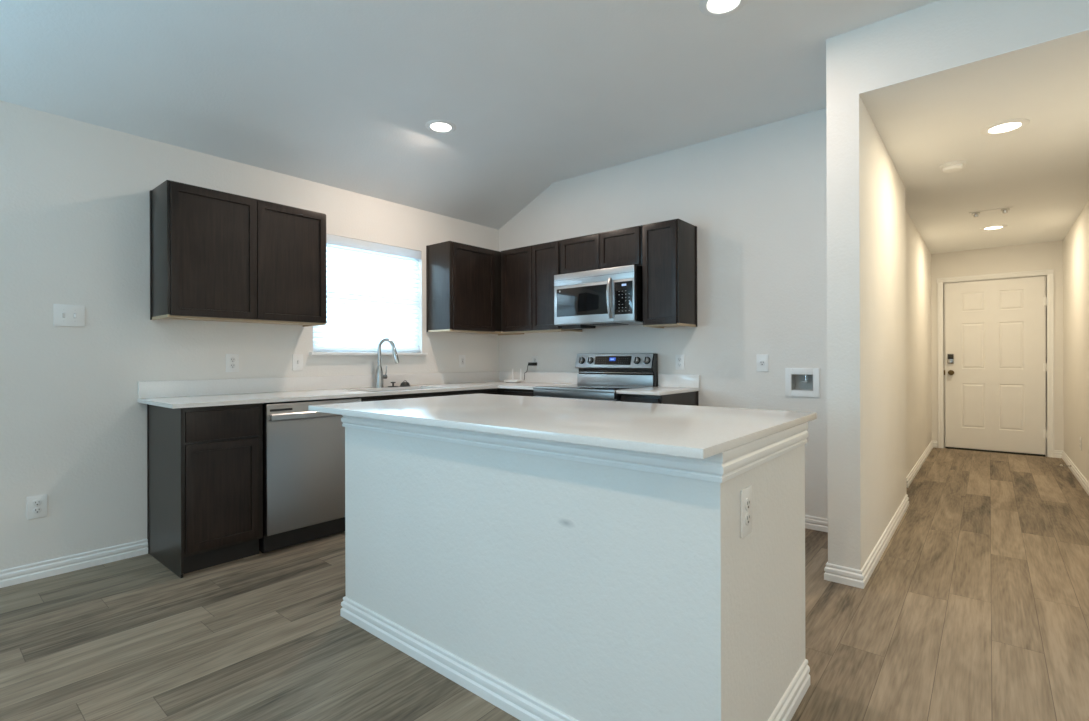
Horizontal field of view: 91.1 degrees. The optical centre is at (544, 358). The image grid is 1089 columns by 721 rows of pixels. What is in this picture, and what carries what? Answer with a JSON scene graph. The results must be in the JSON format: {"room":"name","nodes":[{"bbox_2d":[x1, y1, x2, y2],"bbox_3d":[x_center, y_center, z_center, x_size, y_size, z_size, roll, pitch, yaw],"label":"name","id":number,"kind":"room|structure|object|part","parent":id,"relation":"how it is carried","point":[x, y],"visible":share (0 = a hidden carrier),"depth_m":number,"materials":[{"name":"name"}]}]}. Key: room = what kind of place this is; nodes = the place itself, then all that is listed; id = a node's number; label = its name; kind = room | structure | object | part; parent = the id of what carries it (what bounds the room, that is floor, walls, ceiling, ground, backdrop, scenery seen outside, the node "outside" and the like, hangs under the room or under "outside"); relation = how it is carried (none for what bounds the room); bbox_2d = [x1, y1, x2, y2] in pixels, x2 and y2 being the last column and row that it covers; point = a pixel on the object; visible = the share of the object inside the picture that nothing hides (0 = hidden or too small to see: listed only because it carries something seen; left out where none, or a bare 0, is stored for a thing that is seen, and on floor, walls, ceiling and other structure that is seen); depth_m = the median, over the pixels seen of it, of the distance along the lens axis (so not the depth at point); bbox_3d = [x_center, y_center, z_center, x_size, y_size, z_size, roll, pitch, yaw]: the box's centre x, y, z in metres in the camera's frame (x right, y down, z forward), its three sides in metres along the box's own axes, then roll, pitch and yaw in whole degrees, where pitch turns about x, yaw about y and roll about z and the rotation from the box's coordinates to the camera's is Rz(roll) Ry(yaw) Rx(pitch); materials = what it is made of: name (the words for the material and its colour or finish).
{"room":"kitchen","nodes":[
{"label":"kitchen","id":0,"kind":"room"},
{"bbox_2d":[0,100,498,569],"bbox_3d":[-3.225,-0.134,2.183,0.130,2.560,8.730,0,0,40],"label":"wall","id":1,"kind":"structure","parent":0,"point":[75,194],"depth_m":3.00,"materials":[{"name":"paint"}]},
{"bbox_2d":[27,494,46,519],"bbox_3d":[-2.636,0.769,2.778,0.009,0.118,0.078,0,0,40],"label":"wall outlet","id":2,"kind":"object","parent":1,"relation":"attached to","point":[37,504],"visible":1,"depth_m":2.77,"materials":[{"name":"white plastic"}]},
{"bbox_2d":[33,500,41,505],"bbox_3d":[-2.635,0.749,2.776,0.004,0.034,0.034,0,0,40],"label":"receptacle","id":3,"kind":"object","parent":2,"relation":"attached to","point":[35,502],"depth_m":2.78,"materials":[{"name":"white plastic"}]},
{"bbox_2d":[33,507,41,513],"bbox_3d":[-2.635,0.788,2.776,0.004,0.034,0.034,0,0,40],"label":"receptacle","id":4,"kind":"object","parent":2,"relation":"attached to","point":[36,510],"depth_m":2.78,"materials":[{"name":"white plastic"}]},
{"bbox_2d":[53,304,84,326],"bbox_3d":[-2.554,-0.232,2.875,0.016,0.118,0.128,0,0,40],"label":"light switch","id":5,"kind":"object","parent":1,"relation":"attached to","point":[63,314],"visible":1,"depth_m":2.87,"materials":[{"name":"white plastic"}]},
{"bbox_2d":[0,539,147,587],"bbox_3d":[-4.095,1.107,1.019,0.016,0.084,5.522,0,0,40],"label":"baseboard","id":6,"kind":"structure","parent":1,"relation":"attached to","point":[34,571],"depth_m":2.87,"materials":[{"name":"white paint"}]},
{"bbox_2d":[226,354,238,371],"bbox_3d":[-2.041,0.028,3.497,0.009,0.118,0.078,0,0,40],"label":"wall outlet","id":7,"kind":"object","parent":1,"relation":"attached to","point":[232,360],"visible":1,"depth_m":3.49,"materials":[{"name":"white plastic"}]},
{"bbox_2d":[150,180,326,326],"bbox_3d":[-1.908,-0.612,3.407,0.329,0.762,0.926,0,0,40],"label":"upper cabinet","id":8,"kind":"object","parent":1,"relation":"attached to","point":[215,255],"visible":1,"depth_m":3.21,"materials":[{"name":"brown wood"}]},
{"bbox_3d":[-1.930,-0.612,3.138,0.019,0.738,0.454,0,0,40],"label":"door","id":9,"kind":"part","parent":8,"relation":"part of","materials":[{"name":"brown wood"}]},
{"bbox_3d":[-1.921,-0.243,3.421,0.289,0.006,0.893,0,0,40],"label":"panel","id":10,"kind":"part","parent":8,"relation":"part of","materials":[{"name":"brown wood"}]},
{"bbox_3d":[-1.640,-0.612,3.487,0.019,0.738,0.446,0,0,40],"label":"door","id":11,"kind":"part","parent":8,"relation":"part of","materials":[{"name":"brown wood"}]},
{"bbox_2d":[292,354,302,370],"bbox_3d":[-1.763,0.025,3.825,0.016,0.118,0.078,0,0,40],"label":"light switch","id":12,"kind":"object","parent":1,"relation":"attached to","point":[297,359],"visible":1,"depth_m":3.82,"materials":[{"name":"white plastic"}]},
{"bbox_2d":[138,371,498,398],"bbox_3d":[-1.405,0.180,4.250,0.019,0.100,2.983,0,0,40],"label":"backsplash","id":13,"kind":"structure","parent":1,"relation":"attached to","point":[177,388],"depth_m":3.76,"materials":[{"name":"white stone"}]},
{"bbox_2d":[309,261,427,354],"bbox_3d":[-1.417,-0.483,4.320,0.167,0.910,1.040,0,0,40],"label":"window","id":14,"kind":"structure","parent":1,"relation":"in","point":[310,353],"depth_m":4.25,"materials":[{"name":"white plastic"}]},
{"bbox_2d":[313,234,420,351],"bbox_3d":[-1.409,-0.495,4.313,0.062,0.882,0.976,0,0,40],"label":"window blind","id":15,"kind":"object","parent":14,"relation":"attached to","point":[337,337],"visible":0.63,"depth_m":4.30,"materials":[{"name":"white plastic"}]},
{"bbox_3d":[-1.411,-0.063,4.316,0.048,0.018,0.968,0,0,40],"label":"rail","id":16,"kind":"part","parent":15,"relation":"part of","materials":[{"name":"white plastic"}]},
{"bbox_3d":[-1.412,-0.479,4.316,0.052,0.818,0.702,0,0,40],"label":"ladder cord","id":17,"kind":"part","parent":15,"relation":"part of","materials":[{"name":"white fabric"}]},
{"bbox_3d":[-1.396,-0.039,4.304,0.117,0.022,1.040,0,0,40],"label":"sill","id":18,"kind":"part","parent":14,"relation":"part of","materials":[{"name":"white paint"}]},
{"bbox_3d":[-1.462,-0.494,4.357,0.050,0.888,0.980,0,0,40],"label":"frame","id":19,"kind":"part","parent":14,"relation":"part of","materials":[{"name":"white plastic"}]},
{"bbox_2d":[459,355,465,367],"bbox_3d":[-0.772,0.024,5.022,0.008,0.118,0.078,0,0,40],"label":"wall outlet","id":20,"kind":"object","parent":1,"relation":"attached to","point":[462,363],"visible":1,"depth_m":5.02,"materials":[{"name":"white plastic"}]},
{"bbox_2d":[426,241,519,334],"bbox_3d":[-0.625,-0.616,4.949,0.329,0.762,0.905,0,0,40],"label":"upper cabinet","id":21,"kind":"object","parent":1,"relation":"attached to","point":[463,281],"visible":0.9,"depth_m":4.66,"materials":[{"name":"brown wood"}]},
{"bbox_3d":[-0.637,-0.248,4.963,0.289,0.006,0.872,0,0,40],"label":"panel","id":22,"kind":"part","parent":21,"relation":"part of","materials":[{"name":"brown wood"}]},
{"bbox_3d":[-0.619,-0.616,4.713,0.019,0.738,0.498,0,0,40],"label":"door","id":23,"kind":"part","parent":21,"relation":"part of","materials":[{"name":"brown wood"}]},
{"bbox_2d":[0,0,937,229],"bbox_3d":[-0.401,-1.497,-0.171,7.490,0.504,8.730,0,0,40],"label":"ceiling","id":24,"kind":"structure","parent":0,"point":[342,94],"depth_m":2.98,"materials":[{"name":"paint"}]},
{"bbox_2d":[425,120,455,132],"bbox_3d":[-0.726,-1.623,3.746,0.212,0.008,0.212,0,0,40],"label":"recessed light","id":25,"kind":"object","parent":24,"relation":"in","point":[439,126],"visible":1,"depth_m":3.73,"materials":[{"name":"white paint"}]},
{"bbox_2d":[699,0,746,16],"bbox_3d":[0.818,-1.629,2.443,0.212,0.008,0.212,0,0,40],"label":"recessed light","id":26,"kind":"object","parent":24,"relation":"in","point":[714,8],"visible":1,"depth_m":2.47,"materials":[{"name":"white paint"}]},
{"bbox_2d":[0,448,1088,720],"bbox_3d":[1.116,1.171,1.657,7.510,0.080,13.470,0,0,40],"label":"floor","id":27,"kind":"structure","parent":0,"point":[975,607],"depth_m":2.21,"materials":[{"name":"wood"}]},
{"bbox_2d":[147,403,262,577],"bbox_3d":[-1.975,0.698,3.110,0.599,0.887,0.412,0,0,40],"label":"base cabinet","id":28,"kind":"object","parent":27,"relation":"on","point":[205,464],"visible":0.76,"depth_m":2.93,"materials":[{"name":"brown wood"}]},
{"bbox_3d":[-2.107,0.699,2.964,0.584,0.887,0.012,0,0,40],"label":"panel","id":29,"kind":"part","parent":28,"relation":"part of","materials":[{"name":"brown wood"}]},
{"bbox_3d":[-1.754,0.357,2.924,0.019,0.157,0.362,0,0,40],"label":"drawer","id":30,"kind":"part","parent":28,"relation":"part of","materials":[{"name":"brown wood"}]},
{"bbox_3d":[-1.753,0.733,2.924,0.019,0.565,0.362,0,0,40],"label":"door","id":31,"kind":"part","parent":28,"relation":"part of","materials":[{"name":"brown wood"}]},
{"bbox_2d":[259,398,360,552],"bbox_3d":[-1.618,0.703,3.483,0.653,0.876,0.602,0,0,40],"label":"dishwasher","id":32,"kind":"object","parent":27,"relation":"on","point":[304,450],"visible":0.6,"depth_m":3.23,"materials":[{"name":"silver metal"}]},
{"bbox_3d":[-1.386,0.338,3.290,0.048,0.040,0.576,0,0,40],"label":"handle","id":33,"kind":"part","parent":32,"relation":"part of","materials":[{"name":"silver metal"}]},
{"bbox_2d":[350,390,464,401],"bbox_3d":[-1.150,0.695,4.101,0.599,0.887,0.930,0,0,40],"label":"base cabinet","id":34,"kind":"object","parent":27,"relation":"on","point":[462,392],"visible":0.08,"depth_m":3.87,"materials":[{"name":"brown wood"}]},
{"bbox_3d":[-0.928,0.355,3.916,0.019,0.157,0.906,0,0,40],"label":"drawer","id":35,"kind":"part","parent":34,"relation":"part of","materials":[{"name":"brown wood"}]},
{"bbox_2d":[465,388,497,394],"bbox_3d":[-0.731,0.694,4.605,0.599,0.887,0.376,0,0,40],"label":"base cabinet","id":36,"kind":"object","parent":27,"relation":"on","point":[494,390],"visible":0.11,"depth_m":4.43,"materials":[{"name":"brown wood"}]},
{"bbox_2d":[498,388,535,395],"bbox_3d":[-0.259,0.692,4.848,1.011,0.887,0.599,0,0,40],"label":"base cabinet","id":37,"kind":"object","parent":27,"relation":"on","point":[501,391],"visible":0.03,"depth_m":4.45,"materials":[{"name":"brown wood"}]},
{"bbox_2d":[138,381,567,408],"bbox_3d":[-1.023,0.239,3.933,1.012,0.022,2.983,0,0,40],"label":"countertop","id":38,"kind":"structure","parent":37,"relation":"on","point":[250,398],"depth_m":3.46,"materials":[{"name":"white stone"}]},
{"bbox_2d":[375,338,398,387],"bbox_3d":[-1.247,0.032,4.250,0.192,0.395,0.090,0,0,-4],"label":"kitchen faucet","id":39,"kind":"object","parent":38,"relation":"on","point":[379,377],"visible":1,"depth_m":4.22,"materials":[{"name":"silver metal"}]},
{"bbox_2d":[375,366,383,387],"bbox_3d":[-1.308,0.142,4.235,0.068,0.175,0.068,0,0,40],"label":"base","id":40,"kind":"object","parent":39,"relation":"attached to","point":[379,377],"depth_m":4.21,"materials":[{"name":"silver metal"}]},
{"bbox_2d":[399,380,409,386],"bbox_3d":[-1.153,0.203,4.421,0.094,0.052,0.094,0,0,40],"label":"strainer","id":41,"kind":"object","parent":38,"relation":"on","point":[403,384],"visible":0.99,"depth_m":4.39,"materials":[{"name":"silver metal"}]},
{"bbox_2d":[504,369,521,382],"bbox_3d":[-0.294,0.161,5.072,0.150,0.130,0.111,0,0,28],"label":"router","id":42,"kind":"object","parent":38,"relation":"on","point":[512,380],"visible":1,"depth_m":5.04,"materials":[{"name":"white plastic"}]},
{"bbox_3d":[-0.204,0.352,4.424,0.360,0.157,0.019,0,0,40],"label":"drawer","id":43,"kind":"part","parent":37,"relation":"part of","materials":[{"name":"brown wood"}]},
{"bbox_2d":[341,415,809,720],"bbox_3d":[0.009,0.679,2.112,1.730,0.911,0.778,0,0,40],"label":"kitchen island","id":44,"kind":"object","parent":27,"relation":"on","point":[546,580],"visible":0.8,"depth_m":1.61,"materials":[{"name":"paint"}]},
{"bbox_2d":[308,393,816,458],"bbox_3d":[-0.016,0.212,2.144,1.796,0.023,1.011,0,0,40],"label":"island countertop","id":45,"kind":"structure","parent":44,"relation":"on","point":[700,432],"depth_m":1.80,"materials":[{"name":"white stone"}]},
{"bbox_3d":[0.008,0.261,2.113,1.724,0.074,0.774,0,0,40],"label":"cornice trim","id":46,"kind":"part","parent":44,"relation":"part of","materials":[{"name":"white paint"}]},
{"bbox_3d":[0.010,1.093,2.112,1.730,0.084,0.778,0,0,40],"label":"baseboard","id":47,"kind":"part","parent":44,"relation":"part of","materials":[{"name":"white paint"}]},
{"bbox_2d":[740,485,751,537],"bbox_3d":[0.533,0.402,1.408,0.009,0.124,0.076,0,0,40],"label":"wall outlet","id":48,"kind":"object","parent":44,"relation":"attached to","point":[746,493],"visible":1,"depth_m":1.40,"materials":[{"name":"white plastic"}]},
{"bbox_2d":[745,498,749,510],"bbox_3d":[0.534,0.383,1.406,0.004,0.034,0.034,0,0,40],"label":"receptacle","id":49,"kind":"object","parent":48,"relation":"attached to","point":[747,500],"depth_m":1.40,"materials":[{"name":"white plastic"}]},
{"bbox_2d":[745,512,749,525],"bbox_3d":[0.535,0.422,1.406,0.004,0.034,0.034,0,0,40],"label":"receptacle","id":50,"kind":"object","parent":48,"relation":"attached to","point":[747,514],"depth_m":1.40,"materials":[{"name":"white plastic"}]},
{"bbox_2d":[533,353,657,400],"bbox_3d":[0.388,0.545,4.230,0.762,1.178,0.700,0,0,40],"label":"range","id":51,"kind":"object","parent":27,"relation":"on","point":[599,377],"visible":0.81,"depth_m":4.31,"materials":[{"name":"grey metal"}]},
{"bbox_3d":[0.209,0.598,4.014,0.754,0.603,0.040,0,0,40],"label":"oven door","id":52,"kind":"part","parent":51,"relation":"part of","materials":[{"name":"silver metal"}]},
{"bbox_3d":[0.211,0.265,4.018,0.754,0.046,0.030,0,0,40],"label":"rail","id":53,"kind":"part","parent":51,"relation":"part of","materials":[{"name":"grey metal"}]},
{"bbox_2d":[533,384,651,392],"bbox_3d":[0.385,0.230,4.227,0.762,0.020,0.580,0,0,40],"label":"cooktop","id":54,"kind":"object","parent":51,"relation":"in","point":[570,388],"depth_m":4.11,"materials":[{"name":"black glass"}]},
{"bbox_3d":[0.565,0.015,4.435,0.350,0.072,0.024,0,0,40],"label":"display panel","id":55,"kind":"part","parent":51,"relation":"part of","materials":[{"name":"black glass"}]},
{"bbox_3d":[0.579,0.018,4.462,0.742,0.126,0.092,0,0,40],"label":"control panel","id":56,"kind":"part","parent":51,"relation":"part of","materials":[{"name":"silver metal"}]},
{"bbox_2d":[620,391,698,405],"bbox_3d":[0.851,0.689,3.925,0.328,0.887,0.599,0,0,40],"label":"base cabinet","id":57,"kind":"object","parent":27,"relation":"on","point":[687,398],"visible":0.12,"depth_m":3.75,"materials":[{"name":"brown wood"}]},
{"bbox_3d":[0.658,0.349,3.707,0.296,0.157,0.019,0,0,40],"label":"drawer","id":58,"kind":"part","parent":57,"relation":"part of","materials":[{"name":"brown wood"}]},
{"bbox_2d":[616,387,699,394],"bbox_3d":[0.841,0.233,3.906,0.339,0.022,0.639,0,0,40],"label":"countertop","id":59,"kind":"structure","parent":57,"relation":"on","point":[651,390],"depth_m":3.75,"materials":[{"name":"white stone"}]},
{"bbox_3d":[0.974,0.688,3.832,0.012,0.887,0.584,0,0,40],"label":"panel","id":60,"kind":"part","parent":57,"relation":"part of","materials":[{"name":"brown wood"}]},
{"bbox_2d":[499,108,827,518],"bbox_3d":[0.797,-0.275,4.436,3.172,2.815,0.120,0,0,40],"label":"wall","id":61,"kind":"structure","parent":0,"point":[755,198],"depth_m":3.89,"materials":[{"name":"paint"}]},
{"bbox_2d":[524,362,536,379],"bbox_3d":[-0.138,0.121,5.098,0.145,0.172,0.042,0,0,40],"label":"power adapter","id":62,"kind":"object","parent":61,"relation":"attached to","point":[529,363],"visible":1,"depth_m":5.07,"materials":[{"name":"black plastic"}]},
{"bbox_2d":[532,356,537,367],"bbox_3d":[-0.089,0.031,5.090,0.072,0.118,0.009,0,0,40],"label":"wall outlet","id":63,"kind":"object","parent":61,"relation":"attached to","point":[534,358],"visible":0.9,"depth_m":5.09,"materials":[{"name":"white plastic"}]},
{"bbox_2d":[499,371,578,383],"bbox_3d":[-0.068,0.175,5.066,0.992,0.100,0.019,0,0,40],"label":"backsplash","id":64,"kind":"structure","parent":61,"relation":"attached to","point":[540,377],"depth_m":5.01,"materials":[{"name":"white stone"}]},
{"bbox_2d":[501,240,581,333],"bbox_3d":[-0.041,-0.618,4.839,0.704,0.762,0.329,0,0,40],"label":"upper cabinet","id":65,"kind":"object","parent":61,"relation":"attached to","point":[528,272],"visible":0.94,"depth_m":4.70,"materials":[{"name":"brown wood"}]},
{"bbox_3d":[-0.243,-0.617,4.806,0.356,0.738,0.019,0,0,40],"label":"door","id":66,"kind":"part","parent":65,"relation":"part of","materials":[{"name":"brown wood"}]},
{"bbox_3d":[-0.028,-0.250,4.854,0.675,0.006,0.289,0,0,40],"label":"panel","id":67,"kind":"part","parent":65,"relation":"part of","materials":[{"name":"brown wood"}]},
{"bbox_3d":[0.009,-0.618,4.596,0.294,0.738,0.019,0,0,40],"label":"door","id":68,"kind":"part","parent":65,"relation":"part of","materials":[{"name":"brown wood"}]},
{"bbox_2d":[561,225,642,273],"bbox_3d":[0.529,-0.850,4.364,0.770,0.302,0.329,0,0,40],"label":"upper cabinet","id":69,"kind":"object","parent":61,"relation":"attached to","point":[620,247],"visible":0.7,"depth_m":4.21,"materials":[{"name":"brown wood"}]},
{"bbox_3d":[0.289,-0.849,4.362,0.380,0.278,0.019,0,0,40],"label":"door","id":70,"kind":"part","parent":69,"relation":"part of","materials":[{"name":"brown wood"}]},
{"bbox_2d":[554,265,642,328],"bbox_3d":[0.481,-0.473,4.335,0.762,0.448,0.435,0,0,40],"label":"microwave","id":71,"kind":"object","parent":69,"relation":"attached to","point":[613,296],"visible":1,"depth_m":4.17,"materials":[{"name":"silver metal"}]},
{"bbox_3d":[0.313,-0.440,4.275,0.580,0.315,0.032,0,0,40],"label":"door","id":72,"kind":"part","parent":71,"relation":"part of","materials":[{"name":"silver metal"}]},
{"bbox_3d":[0.505,-0.281,4.363,0.742,0.005,0.345,0,0,40],"label":"panel","id":73,"kind":"part","parent":71,"relation":"part of","materials":[{"name":"silver metal"}]},
{"bbox_3d":[0.492,-0.464,4.074,0.034,0.310,0.049,0,0,40],"label":"handle","id":74,"kind":"part","parent":71,"relation":"part of","materials":[{"name":"silver metal"}]},
{"bbox_3d":[0.594,-0.458,4.020,0.158,0.246,0.003,0,0,40],"label":"touch panel","id":75,"kind":"part","parent":71,"relation":"part of","materials":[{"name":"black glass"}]},
{"bbox_3d":[0.607,-0.441,4.031,0.180,0.315,0.032,0,0,40],"label":"control panel","id":76,"kind":"part","parent":71,"relation":"part of","materials":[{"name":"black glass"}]},
{"bbox_3d":[0.577,-0.850,4.122,0.358,0.278,0.019,0,0,40],"label":"door","id":77,"kind":"part","parent":69,"relation":"part of","materials":[{"name":"brown wood"}]},
{"bbox_2d":[642,219,696,327],"bbox_3d":[0.942,-0.621,4.021,0.291,0.762,0.329,0,0,40],"label":"upper cabinet","id":78,"kind":"object","parent":61,"relation":"attached to","point":[669,247],"visible":1,"depth_m":3.91,"materials":[{"name":"brown wood"}]},
{"bbox_3d":[0.839,-0.621,3.905,0.270,0.738,0.019,0,0,40],"label":"door","id":79,"kind":"part","parent":78,"relation":"part of","materials":[{"name":"brown wood"}]},
{"bbox_2d":[658,374,699,387],"bbox_3d":[1.039,0.171,4.144,0.339,0.100,0.019,0,0,40],"label":"backsplash","id":80,"kind":"structure","parent":61,"relation":"attached to","point":[664,380],"depth_m":4.13,"materials":[{"name":"white stone"}]},
{"bbox_2d":[676,355,684,369],"bbox_3d":[1.050,0.027,4.142,0.074,0.118,0.009,0,0,40],"label":"wall outlet","id":81,"kind":"object","parent":61,"relation":"attached to","point":[680,359],"visible":1,"depth_m":4.14,"materials":[{"name":"white plastic"}]},
{"bbox_2d":[757,355,767,370],"bbox_3d":[1.526,0.030,3.745,0.080,0.118,0.009,0,0,40],"label":"wall outlet","id":82,"kind":"object","parent":61,"relation":"attached to","point":[762,360],"visible":1,"depth_m":3.74,"materials":[{"name":"white plastic"}]},
{"bbox_2d":[785,368,819,396],"bbox_3d":[1.751,0.159,3.610,0.212,0.192,0.090,0,0,40],"label":"water supply box","id":83,"kind":"object","parent":61,"relation":"attached to","point":[806,379],"visible":1,"depth_m":3.61,"materials":[{"name":"white plastic"}]},
{"bbox_2d":[805,515,827,531],"bbox_3d":[1.564,1.088,3.713,1.044,0.084,0.016,0,0,40],"label":"baseboard","id":84,"kind":"structure","parent":61,"relation":"attached to","point":[811,522],"depth_m":3.52,"materials":[{"name":"white paint"}]},
{"bbox_2d":[826,28,905,569],"bbox_3d":[2.111,-0.280,3.421,0.146,2.815,1.900,0,0,40],"label":"wall","id":85,"kind":"structure","parent":0,"point":[866,216],"depth_m":2.73,"materials":[{"name":"paint"}]},
{"bbox_2d":[824,494,908,588],"bbox_3d":[1.521,1.088,3.915,1.724,0.084,1.931,0,0,40],"label":"baseboard","id":86,"kind":"structure","parent":85,"relation":"attached to","point":[857,578],"depth_m":2.73,"materials":[{"name":"white paint"}]},
{"bbox_2d":[905,209,931,476],"bbox_3d":[3.397,-0.146,6.241,1.638,2.540,2.700,0,0,40],"label":"wall","id":87,"kind":"structure","parent":0,"point":[918,256],"depth_m":5.45,"materials":[{"name":"paint"}]},
{"bbox_2d":[906,441,936,487],"bbox_3d":[3.417,1.081,6.217,1.694,0.084,2.716,0,0,40],"label":"baseboard","id":88,"kind":"structure","parent":87,"relation":"attached to","point":[933,444],"depth_m":5.45,"materials":[{"name":"white paint"}]},
{"bbox_2d":[859,29,1088,253],"bbox_3d":[3.075,-1.365,4.906,3.057,0.100,5.420,0,0,40],"label":"ceiling","id":89,"kind":"structure","parent":0,"point":[1040,169],"depth_m":3.26,"materials":[{"name":"paint"}]},
{"bbox_2d":[940,161,965,172],"bbox_3d":[2.762,-1.292,3.618,0.140,0.045,0.140,0,0,40],"label":"smoke detector","id":90,"kind":"object","parent":89,"relation":"attached to","point":[954,166],"visible":1,"depth_m":3.58,"materials":[{"name":"white plastic"}]},
{"bbox_2d":[969,206,1012,216],"bbox_3d":[3.960,-1.297,4.747,0.300,0.042,0.070,0,0,40],"label":"ceiling fixture","id":91,"kind":"object","parent":89,"relation":"attached to","point":[1004,210],"visible":1,"depth_m":4.73,"materials":[{"name":"white paint"}]},
{"bbox_2d":[972,212,979,216],"bbox_3d":[3.883,-1.294,4.811,0.060,0.036,0.060,0,0,40],"label":"socket","id":92,"kind":"object","parent":91,"relation":"attached to","point":[975,214],"depth_m":4.80,"materials":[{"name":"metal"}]},
{"bbox_2d":[1001,208,1009,212],"bbox_3d":[4.037,-1.295,4.684,0.060,0.036,0.060,0,0,40],"label":"socket","id":93,"kind":"object","parent":91,"relation":"attached to","point":[1004,210],"depth_m":4.67,"materials":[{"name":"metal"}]},
{"bbox_2d":[980,225,1006,229],"bbox_3d":[4.513,-1.316,5.373,0.212,0.008,0.212,0,0,40],"label":"recessed light","id":94,"kind":"object","parent":89,"relation":"in","point":[993,227],"visible":1,"depth_m":5.36,"materials":[{"name":"white paint"}]},
{"bbox_2d":[981,119,1029,134],"bbox_3d":[2.608,-1.310,3.030,0.212,0.008,0.212,0,0,40],"label":"recessed light","id":95,"kind":"object","parent":89,"relation":"in","point":[1006,126],"visible":1,"depth_m":3.01,"materials":[{"name":"white paint"}]},
{"bbox_2d":[859,0,1088,92],"bbox_3d":[2.035,-1.501,2.338,1.129,0.371,0.145,0,0,40],"label":"wall header","id":96,"kind":"structure","parent":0,"point":[938,35],"depth_m":2.41,"materials":[{"name":"paint"}]},
{"bbox_2d":[931,240,1063,456],"bbox_3d":[4.819,-0.151,6.918,2.957,2.540,0.160,0,0,40],"label":"wall","id":97,"kind":"structure","parent":0,"point":[1045,255],"depth_m":6.30,"materials":[{"name":"paint"}]},
{"bbox_2d":[937,269,1053,457],"bbox_3d":[5.364,0.054,6.402,1.067,2.126,0.187,0,0,40],"label":"door","id":98,"kind":"structure","parent":97,"relation":"in","point":[993,366],"depth_m":6.36,"materials":[{"name":"white paint"}]},
{"bbox_2d":[1063,200,1088,481],"bbox_3d":[4.212,-0.149,3.972,0.120,2.540,5.145,0,0,40],"label":"wall","id":99,"kind":"structure","parent":0,"point":[1076,241],"depth_m":5.04,"materials":[{"name":"paint"}]},
{"bbox_2d":[1054,450,1088,494],"bbox_3d":[5.149,1.076,3.091,2.845,0.084,5.306,0,0,40],"label":"baseboard","id":100,"kind":"structure","parent":99,"relation":"attached to","point":[1082,480],"depth_m":5.17,"materials":[{"name":"white paint"}]}
]}

